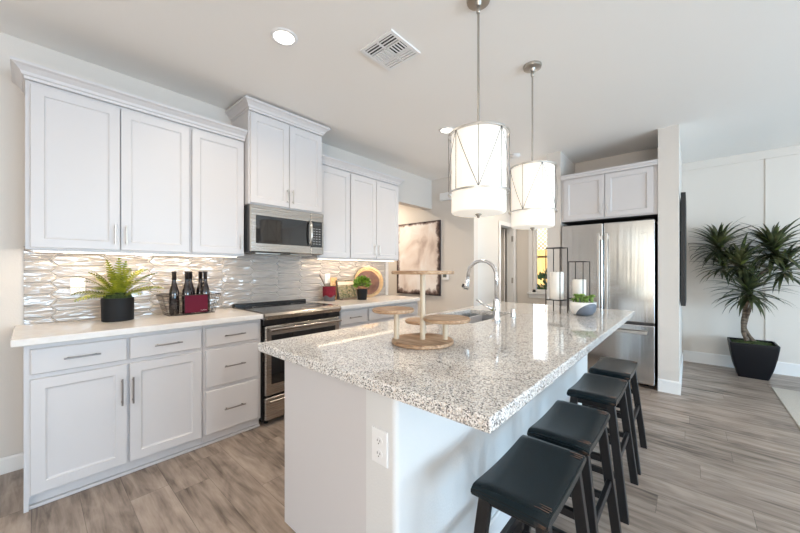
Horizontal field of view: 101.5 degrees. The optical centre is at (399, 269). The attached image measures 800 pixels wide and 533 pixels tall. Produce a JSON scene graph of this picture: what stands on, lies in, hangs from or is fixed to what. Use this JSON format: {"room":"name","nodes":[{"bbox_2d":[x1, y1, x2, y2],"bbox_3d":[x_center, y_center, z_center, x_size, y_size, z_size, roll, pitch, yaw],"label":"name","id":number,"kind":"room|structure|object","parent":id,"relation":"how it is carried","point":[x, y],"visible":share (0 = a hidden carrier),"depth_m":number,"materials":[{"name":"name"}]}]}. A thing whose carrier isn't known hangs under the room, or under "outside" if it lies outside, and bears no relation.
{"room":"kitchen","nodes":[
{"label":"kitchen","id":0,"kind":"room"},
{"bbox_2d":[0,32,431,457],"bbox_3d":[-2.310,-0.102,2.314,0.152,2.743,8.400,0,0,42],"label":"wall","id":1,"kind":"structure","parent":0,"point":[415,191],"depth_m":2.30,"materials":[{"name":"grey paint"}]},
{"bbox_2d":[0,452,23,474],"bbox_3d":[-3.726,1.220,0.609,0.014,0.100,3.970,0,0,42],"label":"baseboard","id":2,"kind":"structure","parent":1,"relation":"attached to","point":[11,463],"depth_m":2.06,"materials":[{"name":"white paint"}]},
{"bbox_2d":[70,278,84,294],"bbox_3d":[-2.238,0.115,2.273,0.009,0.115,0.075,0,0,42],"label":"wall outlet","id":3,"kind":"object","parent":1,"relation":"attached to","point":[78,283],"visible":0.99,"depth_m":2.27,"materials":[{"name":"white plastic"}]},
{"bbox_2d":[25,80,189,253],"bbox_3d":[-2.005,-0.618,2.311,0.332,0.995,0.844,0,0,42],"label":"upper cabinet","id":4,"kind":"object","parent":1,"relation":"attached to","point":[100,176],"visible":1,"depth_m":2.16,"materials":[{"name":"grey paint"}]},
{"bbox_2d":[10,56,247,141],"bbox_3d":[-1.878,-1.156,2.438,0.353,0.082,1.314,0,0,42],"label":"crown molding","id":5,"kind":"structure","parent":4,"relation":"attached to","point":[22,70],"depth_m":2.17,"materials":[{"name":"grey paint"}]},
{"bbox_2d":[31,250,237,256],"bbox_3d":[-1.825,-0.113,2.419,0.040,0.012,1.200,0,0,42],"label":"light strip","id":6,"kind":"object","parent":4,"relation":"attached to","point":[56,251],"visible":0.93,"depth_m":2.29,"materials":[{"name":"white plastic"}]},
{"bbox_2d":[190,127,243,255],"bbox_3d":[-1.587,-0.618,2.782,0.332,0.995,0.412,0,0,42],"label":"upper cabinet","id":7,"kind":"object","parent":1,"relation":"attached to","point":[216,161],"visible":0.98,"depth_m":2.69,"materials":[{"name":"grey paint"}]},
{"bbox_2d":[231,110,321,213],"bbox_3d":[-1.171,-0.969,3.192,0.412,0.802,0.746,0,0,42],"label":"upper cabinet","id":8,"kind":"object","parent":1,"relation":"attached to","point":[283,161],"visible":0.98,"depth_m":3.03,"materials":[{"name":"grey paint"}]},
{"bbox_2d":[225,95,329,135],"bbox_3d":[-1.163,-1.411,3.185,0.433,0.082,0.858,0,0,42],"label":"crown molding","id":9,"kind":"structure","parent":8,"relation":"attached to","point":[246,103],"depth_m":2.97,"materials":[{"name":"grey paint"}]},
{"bbox_2d":[244,204,323,255],"bbox_3d":[-1.155,-0.352,3.178,0.453,0.420,0.742,0,0,42],"label":"microwave","id":10,"kind":"object","parent":8,"relation":"attached to","point":[268,230],"visible":0.98,"depth_m":3.00,"materials":[{"name":"silver metal"}]},
{"bbox_2d":[303,165,349,258],"bbox_3d":[-0.809,-0.618,3.661,0.332,0.995,0.428,0,0,42],"label":"upper cabinet","id":11,"kind":"object","parent":1,"relation":"attached to","point":[335,182],"visible":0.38,"depth_m":3.59,"materials":[{"name":"grey paint"}]},
{"bbox_2d":[325,274,329,282],"bbox_3d":[-0.850,0.105,3.839,0.009,0.115,0.072,0,0,42],"label":"wall outlet","id":12,"kind":"object","parent":1,"relation":"attached to","point":[327,276],"visible":1,"depth_m":3.84,"materials":[{"name":"white plastic"}]},
{"bbox_2d":[349,172,398,260],"bbox_3d":[-0.389,-0.618,4.135,0.332,0.995,0.834,0,0,42],"label":"upper cabinet","id":13,"kind":"object","parent":1,"relation":"attached to","point":[374,204],"visible":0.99,"depth_m":4.01,"materials":[{"name":"grey paint"}]},
{"bbox_2d":[316,258,392,261],"bbox_3d":[-0.486,-0.113,3.931,0.040,0.012,1.200,0,0,42],"label":"light strip","id":14,"kind":"object","parent":13,"relation":"attached to","point":[316,258],"visible":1,"depth_m":3.83,"materials":[{"name":"white plastic"}]},
{"bbox_2d":[322,154,404,185],"bbox_3d":[-0.505,-1.156,3.988,0.353,0.082,1.320,0,0,42],"label":"crown molding","id":15,"kind":"structure","parent":13,"relation":"attached to","point":[327,160],"depth_m":3.80,"materials":[{"name":"grey paint"}]},
{"bbox_2d":[357,289,367,299],"bbox_3d":[-0.447,0.293,3.869,0.126,0.125,0.126,0,0,42],"label":"pot","id":16,"kind":"object","parent":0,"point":[361,293],"depth_m":3.82,"materials":[{"name":"black ceramic"}]},
{"bbox_2d":[0,0,799,187],"bbox_3d":[0.883,-1.523,0.620,11.700,0.100,10.300,0,0,42],"label":"ceiling","id":17,"kind":"structure","parent":0,"point":[612,74],"depth_m":2.36,"materials":[{"name":"white paint"}]},
{"bbox_2d":[270,27,297,45],"bbox_3d":[-0.735,-1.469,2.072,0.168,0.008,0.168,0,0,42],"label":"recessed light","id":18,"kind":"object","parent":17,"relation":"in","point":[282,36],"visible":1,"depth_m":2.06,"materials":[{"name":"white plastic"}]},
{"bbox_2d":[360,29,419,70],"bbox_3d":[-0.066,-1.466,2.203,0.290,0.012,0.290,0,0,42],"label":"ceiling vent","id":19,"kind":"object","parent":17,"relation":"in","point":[389,50],"visible":1,"depth_m":2.19,"materials":[{"name":"white metal"}]},
{"bbox_2d":[439,127,454,133],"bbox_3d":[0.495,-1.469,3.454,0.168,0.008,0.168,0,0,42],"label":"recessed light","id":20,"kind":"object","parent":17,"relation":"in","point":[445,130],"visible":0.84,"depth_m":3.44,"materials":[{"name":"white"}]},
{"bbox_2d":[448,0,509,217],"bbox_3d":[0.427,-0.876,1.782,0.328,1.194,0.328,0,0,-31],"label":"pendant light","id":21,"kind":"object","parent":17,"relation":"hanging from","point":[478,152],"visible":1,"depth_m":1.66,"materials":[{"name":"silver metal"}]},
{"bbox_2d":[510,153,519,158],"bbox_3d":[1.479,-1.456,4.207,0.132,0.033,0.132,0,0,42],"label":"smoke detector","id":22,"kind":"object","parent":17,"relation":"attached to","point":[515,155],"visible":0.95,"depth_m":4.17,"materials":[{"name":"white plastic"}]},
{"bbox_2d":[509,60,557,230],"bbox_3d":[0.958,-0.876,2.366,0.328,1.194,0.328,0,0,0],"label":"pendant light","id":23,"kind":"object","parent":17,"relation":"hanging from","point":[533,185],"visible":0.98,"depth_m":2.25,"materials":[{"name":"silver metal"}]},
{"bbox_2d":[0,361,799,532],"bbox_3d":[0.883,1.310,0.620,11.700,0.080,10.300,0,0,42],"label":"floor","id":24,"kind":"structure","parent":0,"point":[722,454],"depth_m":1.96,"materials":[{"name":"grey wood"}]},
{"bbox_2d":[24,326,202,512],"bbox_3d":[-1.890,0.833,2.200,0.652,0.875,0.837,0,0,42],"label":"base cabinet","id":25,"kind":"object","parent":24,"relation":"on","point":[97,411],"visible":0.99,"depth_m":1.94,"materials":[{"name":"grey paint"}]},
{"bbox_2d":[10,308,262,347],"bbox_3d":[-1.765,0.375,2.343,0.649,0.038,1.302,0,0,42],"label":"countertop","id":26,"kind":"structure","parent":25,"relation":"on","point":[44,333],"depth_m":2.10,"materials":[{"name":"white stone"}]},
{"bbox_2d":[70,258,163,321],"bbox_3d":[-1.952,0.137,2.288,0.296,0.437,0.522,0,0,42],"label":"potted fern","id":27,"kind":"object","parent":26,"relation":"on","point":[117,305],"visible":1,"depth_m":2.24,"materials":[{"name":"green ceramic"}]},
{"bbox_2d":[101,297,133,321],"bbox_3d":[-1.977,0.277,2.293,0.180,0.158,0.180,0,0,42],"label":"pot","id":28,"kind":"object","parent":27,"relation":"on","point":[113,309],"depth_m":2.22,"materials":[{"name":"black ceramic"}]},
{"bbox_2d":[156,292,220,315],"bbox_3d":[-1.705,0.277,2.651,0.196,0.156,0.403,0,0,42],"label":"wire basket","id":29,"kind":"object","parent":26,"relation":"on","point":[197,303],"visible":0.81,"depth_m":2.60,"materials":[{"name":"black metal"}]},
{"bbox_2d":[169,271,178,314],"bbox_3d":[-1.754,0.182,2.540,0.067,0.334,0.067,0,0,42],"label":"wine bottle","id":30,"kind":"object","parent":29,"relation":"in","point":[174,291],"visible":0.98,"depth_m":2.52,"materials":[{"name":"black glass"}]},
{"bbox_2d":[182,271,191,313],"bbox_3d":[-1.695,0.182,2.602,0.067,0.334,0.067,0,0,42],"label":"wine bottle","id":31,"kind":"object","parent":29,"relation":"in","point":[186,290],"visible":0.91,"depth_m":2.58,"materials":[{"name":"black glass"}]},
{"bbox_2d":[189,271,194,294],"bbox_3d":[-1.721,0.182,2.684,0.067,0.334,0.067,0,0,42],"label":"wine bottle","id":32,"kind":"object","parent":29,"relation":"in","point":[190,272],"visible":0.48,"depth_m":2.67,"materials":[{"name":"black glass"}]},
{"bbox_2d":[196,271,202,294],"bbox_3d":[-1.670,0.182,2.741,0.067,0.334,0.067,0,0,42],"label":"wine bottle","id":33,"kind":"object","parent":29,"relation":"in","point":[198,290],"visible":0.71,"depth_m":2.73,"materials":[{"name":"black glass"}]},
{"bbox_2d":[200,271,209,311],"bbox_3d":[-1.608,0.182,2.700,0.067,0.334,0.067,0,0,42],"label":"wine bottle","id":34,"kind":"object","parent":29,"relation":"in","point":[205,289],"visible":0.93,"depth_m":2.69,"materials":[{"name":"black glass"}]},
{"bbox_2d":[201,319,259,446],"bbox_3d":[-1.472,0.833,2.671,0.652,0.875,0.418,0,0,42],"label":"base cabinet","id":35,"kind":"object","parent":24,"relation":"on","point":[231,355],"visible":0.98,"depth_m":2.46,"materials":[{"name":"grey paint"}]},
{"bbox_2d":[232,299,341,423],"bbox_3d":[-1.050,0.796,3.095,0.699,0.948,0.760,0,0,42],"label":"range","id":36,"kind":"object","parent":24,"relation":"on","point":[282,319],"visible":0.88,"depth_m":2.75,"materials":[{"name":"silver metal"}]},
{"bbox_2d":[233,301,333,313],"bbox_3d":[-1.078,0.356,3.119,0.590,0.017,0.760,0,0,42],"label":"cooktop","id":37,"kind":"object","parent":36,"relation":"in","point":[269,306],"depth_m":3.08,"materials":[{"name":"black glass"}]},
{"bbox_2d":[337,307,366,328],"bbox_3d":[-0.689,0.833,3.555,0.652,0.875,0.392,0,0,42],"label":"base cabinet","id":38,"kind":"object","parent":24,"relation":"on","point":[353,317],"visible":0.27,"depth_m":3.35,"materials":[{"name":"grey paint"}]},
{"bbox_2d":[285,314,481,532],"bbox_3d":[0.528,0.833,2.308,0.586,0.874,2.605,0,0,42],"label":"base cabinet","id":39,"kind":"object","parent":24,"relation":"on","point":[325,416],"visible":0.24,"depth_m":1.31,"materials":[{"name":"grey paint"}]},
{"bbox_2d":[258,302,633,432],"bbox_3d":[0.665,0.375,2.199,1.209,0.040,2.719,0,0,42],"label":"countertop","id":40,"kind":"structure","parent":39,"relation":"on","point":[491,370],"depth_m":1.33,"materials":[{"name":"stone"}]},
{"bbox_2d":[372,271,470,349],"bbox_3d":[0.121,0.180,1.583,0.422,0.349,0.430,0,0,42],"label":"tiered stand","id":41,"kind":"object","parent":40,"relation":"on","point":[422,340],"visible":1,"depth_m":1.55,"materials":[{"name":"brown wood"}]},
{"bbox_2d":[372,306,413,313],"bbox_3d":[-0.032,0.194,1.565,0.200,0.016,0.200,0,0,42],"label":"shelf","id":42,"kind":"object","parent":41,"relation":"attached to","point":[385,309],"depth_m":1.52,"materials":[{"name":"brown wood"}]},
{"bbox_2d":[405,317,432,324],"bbox_3d":[0.113,0.278,1.764,0.170,0.016,0.170,0,0,42],"label":"shelf","id":43,"kind":"object","parent":41,"relation":"attached to","point":[414,321],"depth_m":1.71,"materials":[{"name":"brown wood"}]},
{"bbox_2d":[391,271,453,274],"bbox_3d":[0.110,0.014,1.583,0.304,0.016,0.304,0,0,42],"label":"shelf","id":44,"kind":"object","parent":41,"relation":"attached to","point":[393,272],"depth_m":1.45,"materials":[{"name":"brown wood"}]},
{"bbox_2d":[423,314,470,324],"bbox_3d":[0.220,0.234,1.542,0.220,0.016,0.220,0,0,42],"label":"shelf","id":45,"kind":"object","parent":41,"relation":"attached to","point":[446,319],"depth_m":1.49,"materials":[{"name":"brown wood"}]},
{"bbox_2d":[462,259,500,321],"bbox_3d":[0.555,0.140,2.295,0.304,0.429,0.114,0,0,42],"label":"faucet","id":46,"kind":"object","parent":40,"relation":"on","point":[496,303],"visible":1,"depth_m":2.22,"materials":[{"name":"silver metal"}]},
{"bbox_2d":[462,313,500,320],"bbox_3d":[0.554,0.485,2.548,0.440,0.177,0.730,0,0,42],"label":"sink","id":47,"kind":"object","parent":40,"relation":"in","point":[484,317],"visible":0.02,"depth_m":2.86,"materials":[{"name":"silver metal"}]},
{"bbox_2d":[510,308,515,317],"bbox_3d":[0.832,0.321,2.409,0.042,0.069,0.042,0,0,42],"label":"air gap cap","id":48,"kind":"object","parent":40,"relation":"on","point":[512,309],"visible":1,"depth_m":2.40,"materials":[{"name":"silver metal"}]},
{"bbox_2d":[545,247,567,313],"bbox_3d":[1.294,0.087,2.701,0.126,0.535,0.126,0,0,-36],"label":"candle lantern","id":49,"kind":"object","parent":40,"relation":"on","point":[553,248],"visible":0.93,"depth_m":2.69,"materials":[{"name":"black metal"}]},
{"bbox_2d":[550,272,563,299],"bbox_3d":[1.294,0.129,2.701,0.104,0.232,0.104,0,0,42],"label":"pillar candle","id":50,"kind":"object","parent":49,"relation":"on","point":[554,276],"visible":0.92,"depth_m":2.66,"materials":[{"name":"white wax"}]},
{"bbox_2d":[568,261,589,310],"bbox_3d":[1.537,0.142,2.807,0.126,0.425,0.126,0,0,-36],"label":"candle lantern","id":51,"kind":"object","parent":40,"relation":"on","point":[568,261],"visible":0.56,"depth_m":2.79,"materials":[{"name":"black metal"}]},
{"bbox_2d":[572,279,585,297],"bbox_3d":[1.537,0.162,2.807,0.104,0.168,0.104,0,0,42],"label":"pillar candle","id":52,"kind":"object","parent":51,"relation":"on","point":[577,284],"visible":0.79,"depth_m":2.77,"materials":[{"name":"white wax"}]},
{"bbox_2d":[570,293,596,315],"bbox_3d":[1.423,0.270,2.540,0.190,0.171,0.184,0,0,42],"label":"succulent bowl","id":53,"kind":"object","parent":40,"relation":"on","point":[580,305],"visible":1,"depth_m":2.49,"materials":[{"name":"ceramic"}]},
{"bbox_2d":[367,301,417,323],"bbox_3d":[-0.270,0.833,4.028,0.652,0.875,0.868,0,0,42],"label":"base cabinet","id":54,"kind":"object","parent":24,"relation":"on","point":[372,317],"visible":0.06,"depth_m":3.74,"materials":[{"name":"grey paint"}]},
{"bbox_2d":[308,295,419,309],"bbox_3d":[-0.394,0.375,3.890,0.649,0.038,1.289,0,0,42],"label":"countertop","id":55,"kind":"structure","parent":54,"relation":"on","point":[380,299],"depth_m":3.67,"materials":[{"name":"white stone"}]},
{"bbox_2d":[323,286,335,300],"bbox_3d":[-0.802,0.273,3.710,0.148,0.166,0.148,0,0,42],"label":"utensil crock","id":56,"kind":"object","parent":55,"relation":"on","point":[329,292],"visible":0.98,"depth_m":3.65,"materials":[{"name":"red ceramic"}]},
{"bbox_2d":[330,278,336,299],"bbox_3d":[-0.780,0.225,3.844,0.005,0.260,0.090,0,0,42],"label":"card","id":57,"kind":"object","parent":55,"relation":"on","point":[332,280],"visible":0.57,"depth_m":3.85,"materials":[{"name":"orange paper"}]},
{"bbox_2d":[339,297,356,299],"bbox_3d":[-0.648,0.263,3.928,0.148,0.187,0.220,0,0,42],"label":"easel","id":58,"kind":"object","parent":55,"relation":"on","point":[347,298],"visible":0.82,"depth_m":3.86,"materials":[{"name":"brown wood"}]},
{"bbox_2d":[336,280,356,298],"bbox_3d":[-0.639,0.237,3.919,0.079,0.217,0.270,0,0,42],"label":"cookbook","id":59,"kind":"object","parent":58,"relation":"on","point":[345,288],"visible":0.87,"depth_m":3.90,"materials":[{"name":"grey"}]},
{"bbox_2d":[353,275,371,299],"bbox_3d":[-0.446,0.209,3.868,0.231,0.293,0.232,0,0,42],"label":"potted herb","id":60,"kind":"object","parent":55,"relation":"on","point":[361,293],"visible":1,"depth_m":3.82,"materials":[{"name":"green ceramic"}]},
{"bbox_2d":[354,267,383,296],"bbox_3d":[-0.396,0.157,4.180,0.390,0.388,0.082,0,0,-25],"label":"round tray","id":61,"kind":"object","parent":55,"relation":"on","point":[375,276],"visible":0.74,"depth_m":4.19,"materials":[{"name":"brown wood"}]},
{"bbox_2d":[357,270,378,293],"bbox_3d":[-0.410,0.163,4.162,0.304,0.302,0.059,0,0,-22],"label":"decorative plate","id":62,"kind":"object","parent":61,"relation":"on","point":[373,275],"depth_m":4.18,"materials":[{"name":"brown wood"}]},
{"bbox_2d":[366,355,586,532],"bbox_3d":[0.809,0.833,2.063,0.154,0.874,2.619,0,0,42],"label":"wall","id":63,"kind":"structure","parent":24,"relation":"on","point":[435,461],"depth_m":1.19,"materials":[{"name":"white paint"}]},
{"bbox_2d":[372,426,387,467],"bbox_3d":[-0.068,0.588,1.084,0.072,0.115,0.009,0,0,42],"label":"wall outlet","id":64,"kind":"object","parent":63,"relation":"attached to","point":[379,437],"visible":1,"depth_m":1.08,"materials":[{"name":"white plastic"}]},
{"bbox_2d":[375,436,382,444],"bbox_3d":[-0.070,0.567,1.082,0.033,0.028,0.002,0,0,42],"label":"socket","id":65,"kind":"object","parent":64,"relation":"attached to","point":[378,439],"depth_m":1.08,"materials":[{"name":"grey plastic"}]},
{"bbox_2d":[375,449,382,457],"bbox_3d":[-0.070,0.609,1.082,0.033,0.028,0.002,0,0,42],"label":"socket","id":66,"kind":"object","parent":64,"relation":"attached to","point":[378,452],"depth_m":1.08,"materials":[{"name":"grey plastic"}]},
{"bbox_2d":[471,435,589,532],"bbox_3d":[0.447,0.966,1.100,0.338,0.607,0.435,0,0,42],"label":"bar stool","id":67,"kind":"object","parent":24,"relation":"on","point":[532,483],"visible":1,"depth_m":1.05,"materials":[{"name":"black wood"}]},
{"bbox_2d":[524,400,621,532],"bbox_3d":[0.759,0.966,1.452,0.338,0.607,0.435,0,0,42],"label":"bar stool","id":68,"kind":"object","parent":24,"relation":"on","point":[578,428],"visible":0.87,"depth_m":1.41,"materials":[{"name":"black paint"}]},
{"bbox_2d":[567,373,638,524],"bbox_3d":[1.150,0.966,1.894,0.338,0.607,0.435,0,0,42],"label":"bar stool","id":69,"kind":"object","parent":24,"relation":"on","point":[596,391],"visible":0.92,"depth_m":1.78,"materials":[{"name":"black paint"}]},
{"bbox_2d":[562,218,657,385],"bbox_3d":[2.530,0.364,3.956,0.908,1.812,0.722,0,0,42],"label":"refrigerator","id":70,"kind":"object","parent":24,"relation":"on","point":[622,256],"visible":0.59,"depth_m":3.63,"materials":[{"name":"grey metal"}]},
{"bbox_2d":[589,357,646,474],"bbox_3d":[1.498,0.966,2.287,0.338,0.607,0.435,0,0,42],"label":"bar stool","id":71,"kind":"object","parent":24,"relation":"on","point":[605,366],"visible":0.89,"depth_m":2.23,"materials":[{"name":"black paint"}]},
{"bbox_2d":[688,218,799,380],"bbox_3d":[4.168,0.311,3.788,1.248,1.919,0.808,0,0,42],"label":"dracaena","id":72,"kind":"object","parent":24,"relation":"on","point":[752,358],"visible":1,"depth_m":3.82,"materials":[{"name":"green plant"}]},
{"bbox_2d":[727,337,780,380],"bbox_3d":[4.195,1.065,3.898,0.400,0.410,0.400,0,0,42],"label":"planter","id":73,"kind":"object","parent":24,"relation":"on","point":[751,358],"depth_m":3.78,"materials":[{"name":"black plastic"}]},
{"bbox_2d":[771,387,799,427],"bbox_3d":[3.796,1.265,1.227,2.745,0.010,3.670,0,0,42],"label":"rug","id":74,"kind":"object","parent":24,"relation":"on","point":[790,399],"visible":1,"depth_m":3.15,"materials":[{"name":"white fabric"}]},
{"bbox_2d":[388,177,477,315],"bbox_3d":[-0.006,-0.102,5.964,3.080,2.743,0.120,0,0,42],"label":"wall","id":75,"kind":"structure","parent":0,"point":[459,235],"depth_m":5.18,"materials":[{"name":"grey paint"}]},
{"bbox_2d":[397,220,440,295],"bbox_3d":[0.302,-0.188,5.587,0.934,1.225,0.034,0,0,42],"label":"wall art","id":76,"kind":"object","parent":75,"relation":"attached to","point":[420,242],"visible":0.76,"depth_m":5.54,"materials":[{"name":"fabric"}]},
{"bbox_2d":[442,274,447,279],"bbox_3d":[0.721,0.105,5.225,0.120,0.120,0.020,0,0,42],"label":"thermostat","id":77,"kind":"object","parent":75,"relation":"attached to","point":[444,276],"visible":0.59,"depth_m":5.21,"materials":[{"name":"white plastic"}]},
{"bbox_2d":[440,192,450,200],"bbox_3d":[0.728,-1.160,5.203,0.212,0.120,0.044,0,0,42],"label":"door chime","id":78,"kind":"object","parent":75,"relation":"attached to","point":[443,196],"visible":0.68,"depth_m":5.19,"materials":[{"name":"white plastic"}]},
{"bbox_2d":[478,186,516,304],"bbox_3d":[1.642,-0.102,5.593,0.120,2.743,1.510,0,0,42],"label":"wall","id":79,"kind":"structure","parent":0,"point":[487,226],"depth_m":5.28,"materials":[{"name":"white paint"}]},
{"bbox_2d":[498,220,515,302],"bbox_3d":[1.851,0.220,5.815,0.138,2.100,0.700,0,0,42],"label":"trim","id":80,"kind":"structure","parent":79,"relation":"attached to","point":[511,246],"depth_m":5.99,"materials":[{"name":"white paint"}]},
{"bbox_2d":[501,229,512,301],"bbox_3d":[1.771,0.258,6.193,0.738,2.000,0.078,0,0,42],"label":"door","id":81,"kind":"structure","parent":79,"relation":"in","point":[502,230],"depth_m":6.02,"materials":[{"name":"beige paint"}]},
{"bbox_2d":[547,151,574,305],"bbox_3d":[2.185,-0.102,4.397,0.160,2.743,0.760,0,0,42],"label":"wall","id":82,"kind":"structure","parent":0,"point":[566,166],"depth_m":4.11,"materials":[{"name":"grey paint"}]},
{"bbox_2d":[575,148,657,224],"bbox_3d":[2.820,-0.102,4.276,0.950,2.743,0.100,0,0,42],"label":"wall","id":83,"kind":"structure","parent":0,"point":[649,154],"depth_m":4.21,"materials":[{"name":"grey paint"}]},
{"bbox_2d":[561,165,657,225],"bbox_3d":[2.555,-0.853,3.977,0.946,0.545,0.677,0,0,42],"label":"upper cabinet","id":84,"kind":"object","parent":83,"relation":"attached to","point":[630,194],"visible":0.98,"depth_m":3.72,"materials":[{"name":"grey paint"}]},
{"bbox_2d":[560,159,657,180],"bbox_3d":[2.520,-1.128,3.937,0.944,0.052,0.564,0,0,42],"label":"crown molding","id":85,"kind":"structure","parent":84,"relation":"attached to","point":[655,161],"depth_m":3.69,"materials":[{"name":"grey paint"}]},
{"bbox_2d":[501,154,799,363],"bbox_3d":[4.974,-0.102,3.729,9.300,2.743,0.120,0,0,42],"label":"wall","id":86,"kind":"structure","parent":0,"point":[724,194],"depth_m":4.24,"materials":[{"name":"white paint"}]},
{"bbox_2d":[527,228,546,297],"bbox_3d":[2.744,-0.195,5.645,1.060,1.410,0.130,0,0,42],"label":"window","id":87,"kind":"structure","parent":86,"relation":"in","point":[537,237],"depth_m":5.91,"materials":[{"name":"glass"}]},
{"bbox_2d":[682,145,799,340],"bbox_3d":[6.206,-0.176,2.550,6.071,2.593,0.012,0,0,42],"label":"trim","id":88,"kind":"structure","parent":86,"relation":"attached to","point":[791,150],"depth_m":4.09,"materials":[{"name":"white paint"}]},
{"bbox_2d":[683,350,799,376],"bbox_3d":[6.211,1.195,2.544,6.057,0.150,0.014,0,0,42],"label":"baseboard","id":89,"kind":"structure","parent":86,"relation":"attached to","point":[783,368],"depth_m":4.30,"materials":[{"name":"white paint"}]},
{"bbox_2d":[658,124,681,381],"bbox_3d":[3.321,-0.102,3.998,0.168,2.743,1.670,0,0,42],"label":"wall","id":90,"kind":"structure","parent":0,"point":[669,146],"depth_m":3.37,"materials":[{"name":"grey paint"}]},
{"bbox_2d":[658,351,682,394],"bbox_3d":[3.315,1.205,3.981,0.182,0.130,1.664,0,0,42],"label":"baseboard","id":91,"kind":"structure","parent":90,"relation":"attached to","point":[668,386],"depth_m":3.37,"materials":[{"name":"white paint"}]},
{"bbox_2d":[680,192,685,305],"bbox_3d":[3.313,-0.215,3.825,0.050,1.200,1.000,0,0,42],"label":"television","id":92,"kind":"object","parent":90,"relation":"attached to","point":[683,194],"visible":1,"depth_m":3.45,"materials":[{"name":"black"}]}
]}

